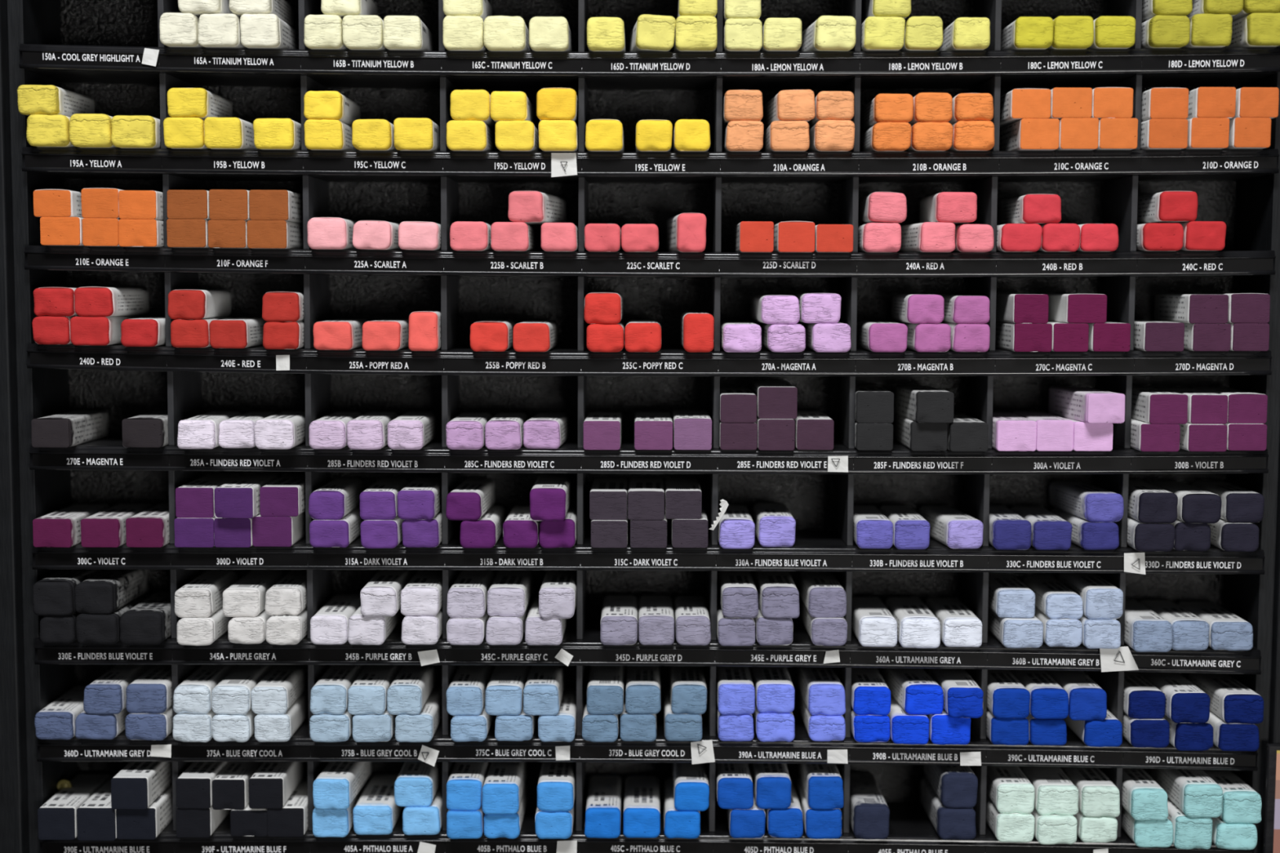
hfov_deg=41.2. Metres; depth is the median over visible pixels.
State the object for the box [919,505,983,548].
stick
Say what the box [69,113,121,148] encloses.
stick
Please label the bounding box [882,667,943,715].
stick
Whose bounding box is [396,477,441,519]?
stick
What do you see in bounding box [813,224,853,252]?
stick
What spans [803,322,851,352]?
stick
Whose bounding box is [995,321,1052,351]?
stick
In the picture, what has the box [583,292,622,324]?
stick
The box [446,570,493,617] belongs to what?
stick
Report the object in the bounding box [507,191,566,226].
stick
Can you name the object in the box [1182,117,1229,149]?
stick
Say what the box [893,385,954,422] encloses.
stick
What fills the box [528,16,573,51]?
stick
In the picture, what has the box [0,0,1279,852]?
rack
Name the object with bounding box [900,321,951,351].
stick
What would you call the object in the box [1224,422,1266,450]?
stick
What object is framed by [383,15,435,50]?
stick
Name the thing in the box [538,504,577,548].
stick
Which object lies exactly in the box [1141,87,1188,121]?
stick
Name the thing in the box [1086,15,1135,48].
stick
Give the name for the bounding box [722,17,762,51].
stick
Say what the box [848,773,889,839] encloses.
stick
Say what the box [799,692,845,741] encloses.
stick
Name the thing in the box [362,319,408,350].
stick
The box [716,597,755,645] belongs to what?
stick
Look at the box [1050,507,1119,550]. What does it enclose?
stick
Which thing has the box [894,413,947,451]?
stick
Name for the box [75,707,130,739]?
stick
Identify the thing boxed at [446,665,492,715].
stick
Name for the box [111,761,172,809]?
stick
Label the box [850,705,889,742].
stick
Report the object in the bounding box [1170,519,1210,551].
stick
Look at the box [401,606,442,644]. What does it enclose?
stick
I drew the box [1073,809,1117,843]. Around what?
stick
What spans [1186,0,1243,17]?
stick
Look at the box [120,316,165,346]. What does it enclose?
stick
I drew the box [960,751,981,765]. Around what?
paper tag
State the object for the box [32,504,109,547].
stick
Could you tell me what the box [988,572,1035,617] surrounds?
stick
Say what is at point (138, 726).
stick
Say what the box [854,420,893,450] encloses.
stick
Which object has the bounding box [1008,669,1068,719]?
stick
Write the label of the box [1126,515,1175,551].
stick
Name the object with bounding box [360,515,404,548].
stick
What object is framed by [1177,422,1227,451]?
stick
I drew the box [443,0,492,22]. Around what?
stick
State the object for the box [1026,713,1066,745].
stick
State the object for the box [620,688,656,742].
stick
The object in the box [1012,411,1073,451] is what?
stick
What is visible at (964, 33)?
stick
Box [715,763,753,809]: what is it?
stick
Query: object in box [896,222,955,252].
stick
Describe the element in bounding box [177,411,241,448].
stick
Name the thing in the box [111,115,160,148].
stick
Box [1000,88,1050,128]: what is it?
stick
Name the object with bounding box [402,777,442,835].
stick
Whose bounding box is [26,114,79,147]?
stick
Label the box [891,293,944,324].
stick
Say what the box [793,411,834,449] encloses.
stick
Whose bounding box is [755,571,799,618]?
stick
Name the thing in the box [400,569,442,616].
stick
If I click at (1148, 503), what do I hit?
stick
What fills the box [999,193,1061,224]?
stick
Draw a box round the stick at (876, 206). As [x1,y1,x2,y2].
[857,191,906,225]
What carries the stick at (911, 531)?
in the rack
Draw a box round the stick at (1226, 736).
[1207,710,1259,751]
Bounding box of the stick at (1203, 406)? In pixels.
[1156,387,1228,424]
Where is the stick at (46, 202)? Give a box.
[33,189,83,217]
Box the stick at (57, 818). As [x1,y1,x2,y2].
[37,773,111,839]
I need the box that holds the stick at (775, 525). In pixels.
[752,502,795,546]
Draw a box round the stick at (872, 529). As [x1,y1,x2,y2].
[853,505,893,548]
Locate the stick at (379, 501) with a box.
[359,479,409,519]
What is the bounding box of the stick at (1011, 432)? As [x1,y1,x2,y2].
[991,412,1036,451]
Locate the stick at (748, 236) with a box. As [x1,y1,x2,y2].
[733,221,773,252]
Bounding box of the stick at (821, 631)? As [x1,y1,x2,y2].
[800,600,847,645]
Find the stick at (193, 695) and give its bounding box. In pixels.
[173,664,236,714]
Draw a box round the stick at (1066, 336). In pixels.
[1047,320,1088,351]
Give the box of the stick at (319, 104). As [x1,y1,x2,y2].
[303,90,359,126]
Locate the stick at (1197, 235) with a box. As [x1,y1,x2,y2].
[1173,221,1226,251]
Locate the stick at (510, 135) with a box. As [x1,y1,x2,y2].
[495,120,540,151]
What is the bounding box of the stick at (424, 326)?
[408,310,440,351]
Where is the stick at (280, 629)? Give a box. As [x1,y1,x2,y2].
[266,607,307,644]
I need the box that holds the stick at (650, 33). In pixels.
[628,13,675,51]
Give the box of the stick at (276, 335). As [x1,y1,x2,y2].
[262,320,304,349]
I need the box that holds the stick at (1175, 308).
[1154,293,1228,323]
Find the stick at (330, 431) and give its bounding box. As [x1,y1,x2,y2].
[308,412,362,448]
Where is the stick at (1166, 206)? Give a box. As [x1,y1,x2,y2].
[1137,191,1197,224]
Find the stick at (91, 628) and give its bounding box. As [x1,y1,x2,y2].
[75,594,149,644]
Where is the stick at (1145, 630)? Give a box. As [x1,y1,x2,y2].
[1124,600,1173,652]
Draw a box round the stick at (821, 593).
[798,571,846,617]
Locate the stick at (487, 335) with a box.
[470,320,515,351]
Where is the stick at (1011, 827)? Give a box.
[986,793,1035,843]
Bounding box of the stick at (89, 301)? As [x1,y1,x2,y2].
[74,286,149,316]
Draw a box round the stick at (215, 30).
[197,13,248,48]
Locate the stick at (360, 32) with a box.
[342,14,388,50]
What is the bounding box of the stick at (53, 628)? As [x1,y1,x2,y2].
[39,611,81,643]
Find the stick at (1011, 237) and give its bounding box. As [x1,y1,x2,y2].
[995,223,1042,252]
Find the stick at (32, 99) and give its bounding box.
[17,84,94,117]
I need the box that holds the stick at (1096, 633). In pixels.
[1077,613,1120,648]
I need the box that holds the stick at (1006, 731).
[986,707,1029,745]
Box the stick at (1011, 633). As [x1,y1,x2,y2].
[987,607,1043,648]
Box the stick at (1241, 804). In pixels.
[1201,769,1262,823]
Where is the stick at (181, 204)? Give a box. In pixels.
[167,190,210,220]
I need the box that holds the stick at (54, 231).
[40,217,88,246]
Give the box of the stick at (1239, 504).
[1191,480,1264,522]
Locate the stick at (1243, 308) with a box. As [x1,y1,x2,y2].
[1196,293,1270,323]
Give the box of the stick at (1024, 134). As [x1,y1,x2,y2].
[999,118,1059,151]
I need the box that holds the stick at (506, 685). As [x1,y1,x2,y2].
[484,665,529,715]
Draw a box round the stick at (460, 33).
[443,15,488,51]
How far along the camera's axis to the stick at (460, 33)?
0.84 m
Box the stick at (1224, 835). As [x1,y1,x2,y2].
[1211,816,1257,849]
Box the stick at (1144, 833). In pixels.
[1120,805,1173,847]
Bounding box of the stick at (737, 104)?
[722,89,763,130]
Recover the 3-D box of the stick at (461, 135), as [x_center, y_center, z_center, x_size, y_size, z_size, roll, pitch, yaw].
[-0.086,-0.148,0.877,0.020,0.015,0.060,0,5,0]
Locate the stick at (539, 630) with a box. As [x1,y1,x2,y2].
[524,596,567,645]
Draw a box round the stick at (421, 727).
[395,688,442,742]
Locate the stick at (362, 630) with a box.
[347,605,401,644]
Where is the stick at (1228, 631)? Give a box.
[1177,601,1253,650]
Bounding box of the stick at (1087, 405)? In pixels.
[1048,386,1124,423]
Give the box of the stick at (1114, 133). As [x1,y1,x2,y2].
[1093,117,1137,150]
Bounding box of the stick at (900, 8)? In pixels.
[861,0,911,24]
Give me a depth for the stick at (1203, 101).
0.85 m
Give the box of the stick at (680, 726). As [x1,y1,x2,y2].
[663,688,702,741]
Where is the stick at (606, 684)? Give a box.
[586,666,624,715]
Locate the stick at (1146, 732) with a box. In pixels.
[1122,711,1169,747]
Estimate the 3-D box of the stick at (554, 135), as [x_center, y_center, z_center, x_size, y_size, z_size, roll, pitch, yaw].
[-0.041,-0.148,0.877,0.019,0.015,0.060,0,5,0]
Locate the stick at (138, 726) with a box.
[124,705,173,740]
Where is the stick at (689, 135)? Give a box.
[672,119,710,151]
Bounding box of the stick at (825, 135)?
[805,120,854,151]
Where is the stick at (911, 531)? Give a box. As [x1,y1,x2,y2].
[879,505,929,549]
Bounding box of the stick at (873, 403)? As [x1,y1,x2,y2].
[854,385,893,423]
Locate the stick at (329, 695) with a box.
[310,665,365,715]
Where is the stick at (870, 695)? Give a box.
[850,667,890,715]
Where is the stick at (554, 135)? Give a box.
[538,120,577,151]
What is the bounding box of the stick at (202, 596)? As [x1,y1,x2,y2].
[174,570,237,617]
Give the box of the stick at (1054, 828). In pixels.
[1031,808,1077,844]
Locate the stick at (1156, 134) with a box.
[1140,118,1187,150]
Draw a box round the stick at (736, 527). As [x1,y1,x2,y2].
[717,505,755,548]
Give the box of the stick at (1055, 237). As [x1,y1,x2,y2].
[1033,222,1079,252]
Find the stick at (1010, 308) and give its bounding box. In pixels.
[995,293,1048,323]
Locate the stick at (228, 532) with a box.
[213,518,253,547]
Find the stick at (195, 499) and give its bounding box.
[175,474,240,518]
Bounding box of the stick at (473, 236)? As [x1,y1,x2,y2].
[449,221,494,251]
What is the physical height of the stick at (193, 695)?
0.015 m
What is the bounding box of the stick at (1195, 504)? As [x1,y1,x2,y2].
[1149,480,1222,523]
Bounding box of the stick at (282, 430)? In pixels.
[253,411,305,449]
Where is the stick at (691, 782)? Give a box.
[672,763,709,811]
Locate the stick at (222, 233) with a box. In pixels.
[207,219,253,248]
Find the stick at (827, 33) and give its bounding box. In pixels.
[797,15,856,51]
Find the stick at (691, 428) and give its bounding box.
[672,409,711,449]
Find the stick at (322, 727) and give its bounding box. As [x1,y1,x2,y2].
[309,707,354,742]
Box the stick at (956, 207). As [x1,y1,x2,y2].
[919,191,977,225]
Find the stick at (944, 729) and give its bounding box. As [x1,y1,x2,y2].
[926,708,970,745]
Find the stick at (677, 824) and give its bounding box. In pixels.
[662,777,700,839]
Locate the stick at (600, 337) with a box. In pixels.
[586,321,625,351]
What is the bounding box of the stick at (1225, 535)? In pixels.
[1207,518,1259,551]
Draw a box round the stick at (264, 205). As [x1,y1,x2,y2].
[248,189,302,223]
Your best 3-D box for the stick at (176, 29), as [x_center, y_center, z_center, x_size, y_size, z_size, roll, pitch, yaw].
[-0.229,-0.200,0.875,0.018,0.016,0.062,0,5,0]
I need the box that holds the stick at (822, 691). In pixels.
[796,666,845,715]
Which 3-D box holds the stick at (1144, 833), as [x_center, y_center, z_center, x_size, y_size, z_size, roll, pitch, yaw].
[0.264,0.206,0.902,0.020,0.015,0.061,0,5,0]
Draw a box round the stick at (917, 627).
[885,597,940,648]
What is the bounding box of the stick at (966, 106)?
[947,93,993,124]
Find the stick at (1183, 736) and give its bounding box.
[1163,715,1213,751]
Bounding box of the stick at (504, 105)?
[489,91,534,124]
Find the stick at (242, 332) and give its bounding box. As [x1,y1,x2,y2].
[208,317,266,348]
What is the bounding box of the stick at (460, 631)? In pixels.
[446,608,489,644]
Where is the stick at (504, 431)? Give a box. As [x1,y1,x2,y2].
[484,413,527,449]
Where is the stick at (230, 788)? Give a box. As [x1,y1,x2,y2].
[212,761,263,809]
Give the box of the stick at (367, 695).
[347,665,401,715]
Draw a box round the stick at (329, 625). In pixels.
[310,595,360,644]
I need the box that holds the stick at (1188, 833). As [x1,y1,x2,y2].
[1167,797,1212,849]
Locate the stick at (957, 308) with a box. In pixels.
[941,294,990,324]
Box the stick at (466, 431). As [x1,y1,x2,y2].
[445,413,492,449]
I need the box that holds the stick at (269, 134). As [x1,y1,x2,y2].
[253,118,301,150]
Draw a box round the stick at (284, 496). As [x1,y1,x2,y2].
[259,474,305,516]
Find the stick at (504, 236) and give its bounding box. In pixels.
[490,222,536,251]
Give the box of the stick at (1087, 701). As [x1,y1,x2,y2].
[1044,670,1106,720]
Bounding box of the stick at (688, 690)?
[669,666,706,714]
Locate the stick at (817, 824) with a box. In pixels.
[795,777,841,839]
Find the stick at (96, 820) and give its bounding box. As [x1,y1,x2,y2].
[76,774,116,840]
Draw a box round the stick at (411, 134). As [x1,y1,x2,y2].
[393,117,439,151]
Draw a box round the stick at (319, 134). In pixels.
[304,119,359,151]
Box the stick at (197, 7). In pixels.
[177,0,239,17]
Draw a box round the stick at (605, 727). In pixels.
[582,693,619,742]
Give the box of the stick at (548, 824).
[534,788,576,839]
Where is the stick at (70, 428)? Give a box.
[31,410,108,447]
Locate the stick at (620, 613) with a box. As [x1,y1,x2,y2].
[600,595,638,645]
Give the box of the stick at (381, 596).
[360,569,411,616]
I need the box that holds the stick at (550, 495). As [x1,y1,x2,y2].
[529,475,571,520]
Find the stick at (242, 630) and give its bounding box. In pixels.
[227,608,271,644]
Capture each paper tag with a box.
[142,48,159,66]
[150,744,171,757]
[275,355,289,370]
[417,649,439,666]
[417,745,439,766]
[417,841,435,852]
[551,152,577,177]
[554,648,573,666]
[555,746,569,760]
[556,840,577,852]
[690,739,715,764]
[823,649,839,663]
[826,749,848,764]
[827,455,848,472]
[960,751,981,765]
[1093,848,1108,852]
[1099,646,1138,672]
[1124,552,1145,574]
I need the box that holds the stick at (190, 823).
[175,805,231,837]
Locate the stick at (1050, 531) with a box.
[1009,506,1071,550]
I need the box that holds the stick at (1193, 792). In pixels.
[1150,768,1222,817]
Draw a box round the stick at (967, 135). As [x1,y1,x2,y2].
[946,120,994,151]
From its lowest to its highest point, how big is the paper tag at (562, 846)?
0.010 m
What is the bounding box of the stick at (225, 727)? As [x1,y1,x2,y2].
[211,708,257,742]
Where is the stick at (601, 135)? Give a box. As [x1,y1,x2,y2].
[585,119,624,151]
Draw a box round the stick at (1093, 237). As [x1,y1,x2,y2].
[1068,223,1118,252]
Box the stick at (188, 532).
[173,516,216,547]
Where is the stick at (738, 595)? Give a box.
[717,570,758,617]
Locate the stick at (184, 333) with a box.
[170,317,231,347]
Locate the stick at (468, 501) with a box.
[445,479,494,520]
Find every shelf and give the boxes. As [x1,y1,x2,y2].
[25,69,1276,89]
[26,171,1271,183]
[34,342,1191,351]
[35,269,1213,277]
[38,617,1257,648]
[77,528,1261,549]
[79,435,1181,448]
[116,709,1213,744]
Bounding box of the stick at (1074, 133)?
[1052,117,1098,151]
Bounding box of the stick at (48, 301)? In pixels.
[33,287,78,315]
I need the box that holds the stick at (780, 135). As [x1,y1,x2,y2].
[763,120,809,151]
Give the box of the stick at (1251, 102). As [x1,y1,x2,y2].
[1228,87,1279,119]
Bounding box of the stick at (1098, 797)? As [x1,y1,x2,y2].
[1059,767,1119,817]
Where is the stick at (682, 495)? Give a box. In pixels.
[664,477,702,519]
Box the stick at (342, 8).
[320,0,377,18]
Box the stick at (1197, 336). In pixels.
[1182,322,1231,351]
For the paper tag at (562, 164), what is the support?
attached to the rack
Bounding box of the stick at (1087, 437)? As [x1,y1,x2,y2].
[1057,415,1113,451]
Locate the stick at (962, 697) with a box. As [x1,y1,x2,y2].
[928,668,983,718]
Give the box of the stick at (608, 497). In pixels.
[589,478,628,519]
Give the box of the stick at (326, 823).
[312,782,366,837]
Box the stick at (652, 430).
[634,412,672,449]
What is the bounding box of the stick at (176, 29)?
[159,12,205,48]
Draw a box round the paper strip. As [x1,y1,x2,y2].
[709,499,728,530]
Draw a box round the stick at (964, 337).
[940,321,990,351]
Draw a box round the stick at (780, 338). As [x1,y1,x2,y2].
[760,323,805,352]
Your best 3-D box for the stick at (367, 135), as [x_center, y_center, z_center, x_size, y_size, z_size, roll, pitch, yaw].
[-0.134,-0.148,0.878,0.019,0.015,0.061,0,5,0]
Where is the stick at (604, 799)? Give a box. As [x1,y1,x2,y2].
[584,775,622,838]
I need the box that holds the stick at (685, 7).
[676,0,717,17]
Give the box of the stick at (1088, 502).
[1048,480,1124,522]
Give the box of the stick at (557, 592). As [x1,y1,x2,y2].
[538,570,576,618]
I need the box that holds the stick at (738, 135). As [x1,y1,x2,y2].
[722,120,764,151]
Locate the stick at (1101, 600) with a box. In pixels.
[1058,573,1123,619]
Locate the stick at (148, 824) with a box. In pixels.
[115,782,173,839]
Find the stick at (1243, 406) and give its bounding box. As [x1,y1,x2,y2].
[1191,386,1267,423]
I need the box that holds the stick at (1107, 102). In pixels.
[1090,87,1133,119]
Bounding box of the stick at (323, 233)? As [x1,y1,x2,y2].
[306,217,362,249]
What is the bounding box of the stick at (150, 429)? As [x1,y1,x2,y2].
[121,410,168,447]
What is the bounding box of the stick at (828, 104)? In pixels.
[807,90,853,128]
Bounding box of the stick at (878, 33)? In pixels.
[861,16,905,51]
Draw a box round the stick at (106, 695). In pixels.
[83,664,154,714]
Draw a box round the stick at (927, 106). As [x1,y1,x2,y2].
[908,92,952,125]
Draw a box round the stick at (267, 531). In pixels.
[252,511,306,546]
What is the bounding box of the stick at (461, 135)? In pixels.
[446,120,496,151]
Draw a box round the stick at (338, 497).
[308,478,363,519]
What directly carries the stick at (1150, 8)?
on the stick at (1160, 31)
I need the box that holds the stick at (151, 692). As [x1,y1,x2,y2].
[125,664,172,713]
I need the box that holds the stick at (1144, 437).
[1130,418,1180,451]
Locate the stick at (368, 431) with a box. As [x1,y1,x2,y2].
[346,411,398,449]
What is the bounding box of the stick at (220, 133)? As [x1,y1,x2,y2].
[204,116,262,150]
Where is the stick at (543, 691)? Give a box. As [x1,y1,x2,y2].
[523,665,564,715]
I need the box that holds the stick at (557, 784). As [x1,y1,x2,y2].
[537,762,576,811]
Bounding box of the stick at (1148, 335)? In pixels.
[1133,320,1184,351]
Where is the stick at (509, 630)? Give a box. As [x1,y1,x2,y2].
[485,600,529,644]
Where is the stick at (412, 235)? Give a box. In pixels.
[398,221,440,250]
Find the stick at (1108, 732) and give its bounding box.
[1062,710,1122,746]
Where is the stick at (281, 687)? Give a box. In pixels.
[250,664,307,714]
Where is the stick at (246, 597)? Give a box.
[222,569,284,617]
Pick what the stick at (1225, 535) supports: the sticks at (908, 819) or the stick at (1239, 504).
the stick at (1239, 504)
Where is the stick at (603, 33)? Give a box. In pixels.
[586,17,626,51]
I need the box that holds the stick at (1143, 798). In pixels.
[1121,768,1168,821]
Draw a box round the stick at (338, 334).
[313,319,368,350]
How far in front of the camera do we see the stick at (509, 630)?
0.87 m
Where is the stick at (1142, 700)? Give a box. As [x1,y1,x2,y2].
[1123,671,1165,719]
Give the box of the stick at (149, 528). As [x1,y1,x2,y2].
[125,503,169,547]
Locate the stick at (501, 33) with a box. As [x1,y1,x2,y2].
[484,15,532,51]
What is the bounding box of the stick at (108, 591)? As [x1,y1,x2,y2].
[74,569,148,614]
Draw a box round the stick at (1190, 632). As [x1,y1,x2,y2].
[1139,600,1209,650]
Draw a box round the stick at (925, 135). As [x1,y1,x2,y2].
[902,121,952,151]
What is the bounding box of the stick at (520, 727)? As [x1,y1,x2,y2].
[494,705,537,741]
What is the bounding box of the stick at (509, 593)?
[487,570,532,617]
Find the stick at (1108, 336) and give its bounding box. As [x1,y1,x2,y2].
[1087,321,1130,351]
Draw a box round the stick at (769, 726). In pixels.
[751,702,795,742]
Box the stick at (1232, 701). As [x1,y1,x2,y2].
[1188,673,1263,724]
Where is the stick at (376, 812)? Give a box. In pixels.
[352,774,403,835]
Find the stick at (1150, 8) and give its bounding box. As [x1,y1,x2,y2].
[1142,0,1192,22]
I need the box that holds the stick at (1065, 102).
[1048,87,1092,119]
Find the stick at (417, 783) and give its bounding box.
[394,761,442,807]
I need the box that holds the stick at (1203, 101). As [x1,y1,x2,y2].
[1185,86,1235,119]
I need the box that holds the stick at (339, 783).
[312,761,371,810]
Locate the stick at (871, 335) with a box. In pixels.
[856,320,907,352]
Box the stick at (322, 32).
[303,14,349,49]
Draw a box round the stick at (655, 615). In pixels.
[638,595,674,645]
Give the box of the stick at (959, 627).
[925,597,982,647]
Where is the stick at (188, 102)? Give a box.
[167,87,232,119]
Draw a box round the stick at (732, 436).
[719,418,757,449]
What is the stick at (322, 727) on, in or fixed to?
in the rack
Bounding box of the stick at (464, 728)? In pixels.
[450,704,493,742]
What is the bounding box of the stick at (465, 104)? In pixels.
[450,89,496,130]
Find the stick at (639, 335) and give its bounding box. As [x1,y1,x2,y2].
[624,320,661,352]
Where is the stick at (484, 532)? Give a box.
[459,505,505,548]
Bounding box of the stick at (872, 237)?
[857,222,901,252]
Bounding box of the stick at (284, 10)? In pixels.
[229,0,293,27]
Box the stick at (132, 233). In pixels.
[118,218,164,247]
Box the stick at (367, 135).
[351,119,399,151]
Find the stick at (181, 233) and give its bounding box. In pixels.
[166,218,210,248]
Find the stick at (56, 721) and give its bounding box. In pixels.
[34,685,86,739]
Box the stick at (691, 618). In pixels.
[674,595,711,645]
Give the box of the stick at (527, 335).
[512,320,557,351]
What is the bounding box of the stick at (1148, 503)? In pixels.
[1127,479,1177,523]
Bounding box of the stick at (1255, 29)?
[1223,12,1279,47]
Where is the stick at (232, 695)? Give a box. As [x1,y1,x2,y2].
[211,664,274,715]
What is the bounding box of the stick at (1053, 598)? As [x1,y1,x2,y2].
[1022,576,1083,619]
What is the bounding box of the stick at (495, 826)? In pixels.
[483,782,527,839]
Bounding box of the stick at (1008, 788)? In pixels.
[986,765,1034,813]
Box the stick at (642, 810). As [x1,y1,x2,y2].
[623,776,660,838]
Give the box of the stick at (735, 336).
[720,321,761,352]
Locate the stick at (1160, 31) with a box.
[1141,14,1190,48]
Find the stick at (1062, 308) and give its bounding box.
[1044,293,1106,323]
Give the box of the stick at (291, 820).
[266,774,307,837]
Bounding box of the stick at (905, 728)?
[887,693,928,744]
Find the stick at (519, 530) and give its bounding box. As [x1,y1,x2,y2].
[502,506,541,548]
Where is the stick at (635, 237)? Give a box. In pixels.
[621,223,658,252]
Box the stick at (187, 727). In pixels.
[173,709,215,742]
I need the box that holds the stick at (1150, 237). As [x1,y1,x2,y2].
[1136,222,1183,251]
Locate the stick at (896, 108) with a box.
[861,93,913,131]
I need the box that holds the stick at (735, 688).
[715,666,755,715]
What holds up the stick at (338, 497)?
on the stick at (340, 533)
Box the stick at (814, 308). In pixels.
[794,293,840,323]
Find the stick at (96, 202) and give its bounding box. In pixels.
[80,187,122,218]
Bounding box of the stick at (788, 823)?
[764,777,803,838]
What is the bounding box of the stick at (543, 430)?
[523,413,570,448]
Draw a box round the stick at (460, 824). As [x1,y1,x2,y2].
[446,805,484,839]
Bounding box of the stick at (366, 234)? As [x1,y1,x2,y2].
[352,220,408,250]
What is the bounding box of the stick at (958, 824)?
[920,776,976,839]
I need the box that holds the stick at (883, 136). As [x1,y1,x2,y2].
[859,121,911,151]
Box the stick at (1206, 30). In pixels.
[1180,13,1232,48]
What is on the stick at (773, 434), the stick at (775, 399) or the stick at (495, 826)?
the stick at (775, 399)
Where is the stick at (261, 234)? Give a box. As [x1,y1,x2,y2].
[247,220,303,248]
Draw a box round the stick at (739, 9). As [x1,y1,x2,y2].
[723,0,760,28]
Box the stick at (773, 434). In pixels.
[755,415,795,450]
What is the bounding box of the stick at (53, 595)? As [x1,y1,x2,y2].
[32,569,105,615]
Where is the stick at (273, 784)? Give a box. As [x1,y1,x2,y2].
[248,761,305,808]
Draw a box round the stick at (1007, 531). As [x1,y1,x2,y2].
[988,506,1031,550]
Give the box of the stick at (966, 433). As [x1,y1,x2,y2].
[946,413,988,451]
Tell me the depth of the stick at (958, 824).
0.88 m
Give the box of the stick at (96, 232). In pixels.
[81,217,120,246]
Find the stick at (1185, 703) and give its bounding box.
[1137,671,1210,723]
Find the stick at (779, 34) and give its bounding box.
[760,17,801,51]
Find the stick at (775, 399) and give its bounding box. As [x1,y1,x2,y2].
[751,380,797,418]
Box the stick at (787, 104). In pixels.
[764,89,814,128]
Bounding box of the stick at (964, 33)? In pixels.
[936,17,990,50]
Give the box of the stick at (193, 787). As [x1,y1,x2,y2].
[175,761,229,808]
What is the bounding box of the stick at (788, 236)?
[772,221,815,252]
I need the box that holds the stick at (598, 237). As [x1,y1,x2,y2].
[584,223,622,252]
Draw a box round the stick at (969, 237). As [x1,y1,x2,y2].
[951,223,994,252]
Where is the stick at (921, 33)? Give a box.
[899,16,942,50]
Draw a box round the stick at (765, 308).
[751,294,799,324]
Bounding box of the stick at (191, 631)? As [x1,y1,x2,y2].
[177,606,233,645]
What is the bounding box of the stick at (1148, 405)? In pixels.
[1131,387,1187,424]
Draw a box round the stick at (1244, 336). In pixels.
[1226,322,1269,351]
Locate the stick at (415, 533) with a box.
[401,509,441,547]
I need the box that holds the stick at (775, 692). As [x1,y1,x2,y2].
[750,666,795,713]
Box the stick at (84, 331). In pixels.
[70,315,141,345]
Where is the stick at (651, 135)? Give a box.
[635,119,672,151]
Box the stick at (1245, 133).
[1221,117,1271,149]
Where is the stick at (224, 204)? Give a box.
[208,189,251,221]
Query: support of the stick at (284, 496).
on the stick at (267, 531)
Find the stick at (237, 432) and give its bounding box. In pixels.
[218,411,277,448]
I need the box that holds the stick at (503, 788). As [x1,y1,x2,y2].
[481,762,526,814]
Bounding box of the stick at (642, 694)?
[625,666,661,714]
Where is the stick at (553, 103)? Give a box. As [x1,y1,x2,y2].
[536,87,577,127]
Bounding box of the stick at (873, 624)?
[851,596,897,647]
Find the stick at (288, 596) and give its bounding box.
[265,569,306,615]
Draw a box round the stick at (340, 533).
[309,506,364,547]
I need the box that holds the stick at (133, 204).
[118,190,163,220]
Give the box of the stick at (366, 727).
[352,707,397,742]
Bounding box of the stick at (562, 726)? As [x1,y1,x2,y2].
[537,688,576,742]
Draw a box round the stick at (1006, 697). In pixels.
[986,669,1030,718]
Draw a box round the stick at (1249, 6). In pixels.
[1231,0,1279,22]
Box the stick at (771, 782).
[749,763,791,808]
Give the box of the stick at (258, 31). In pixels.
[240,13,298,48]
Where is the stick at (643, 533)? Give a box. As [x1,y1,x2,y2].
[630,508,666,547]
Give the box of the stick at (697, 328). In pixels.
[680,311,714,352]
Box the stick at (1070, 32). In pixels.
[1044,15,1093,49]
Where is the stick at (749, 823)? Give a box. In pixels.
[726,791,765,838]
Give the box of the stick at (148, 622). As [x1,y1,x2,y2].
[120,591,171,644]
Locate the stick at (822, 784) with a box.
[798,764,844,809]
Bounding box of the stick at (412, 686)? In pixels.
[386,665,435,715]
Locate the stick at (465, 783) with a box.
[446,762,490,810]
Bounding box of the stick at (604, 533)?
[591,511,628,547]
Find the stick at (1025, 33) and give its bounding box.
[1000,16,1053,49]
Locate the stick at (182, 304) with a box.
[168,289,231,319]
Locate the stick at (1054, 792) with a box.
[1018,766,1078,815]
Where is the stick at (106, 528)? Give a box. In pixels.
[80,503,152,547]
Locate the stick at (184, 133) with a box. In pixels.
[163,117,211,149]
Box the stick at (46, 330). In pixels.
[31,315,78,344]
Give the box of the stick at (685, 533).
[670,504,707,547]
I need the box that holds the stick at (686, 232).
[666,213,706,252]
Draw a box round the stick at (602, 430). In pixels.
[583,412,622,449]
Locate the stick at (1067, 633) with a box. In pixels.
[1034,606,1082,647]
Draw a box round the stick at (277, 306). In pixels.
[262,291,304,321]
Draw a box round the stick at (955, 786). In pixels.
[923,764,977,808]
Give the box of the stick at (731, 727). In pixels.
[715,697,754,741]
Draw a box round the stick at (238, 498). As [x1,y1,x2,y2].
[214,474,278,518]
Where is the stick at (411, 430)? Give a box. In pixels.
[387,411,437,449]
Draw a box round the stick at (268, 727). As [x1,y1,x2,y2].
[253,688,308,742]
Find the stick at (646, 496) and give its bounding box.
[627,477,664,519]
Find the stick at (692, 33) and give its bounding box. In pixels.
[673,15,717,51]
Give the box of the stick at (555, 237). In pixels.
[541,222,577,251]
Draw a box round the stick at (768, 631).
[753,604,793,645]
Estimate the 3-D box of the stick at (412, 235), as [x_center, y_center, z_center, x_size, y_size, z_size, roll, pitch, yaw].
[-0.111,-0.098,0.881,0.020,0.014,0.059,1,5,0]
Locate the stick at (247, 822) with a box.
[230,803,267,836]
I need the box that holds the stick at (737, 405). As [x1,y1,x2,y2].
[719,387,756,422]

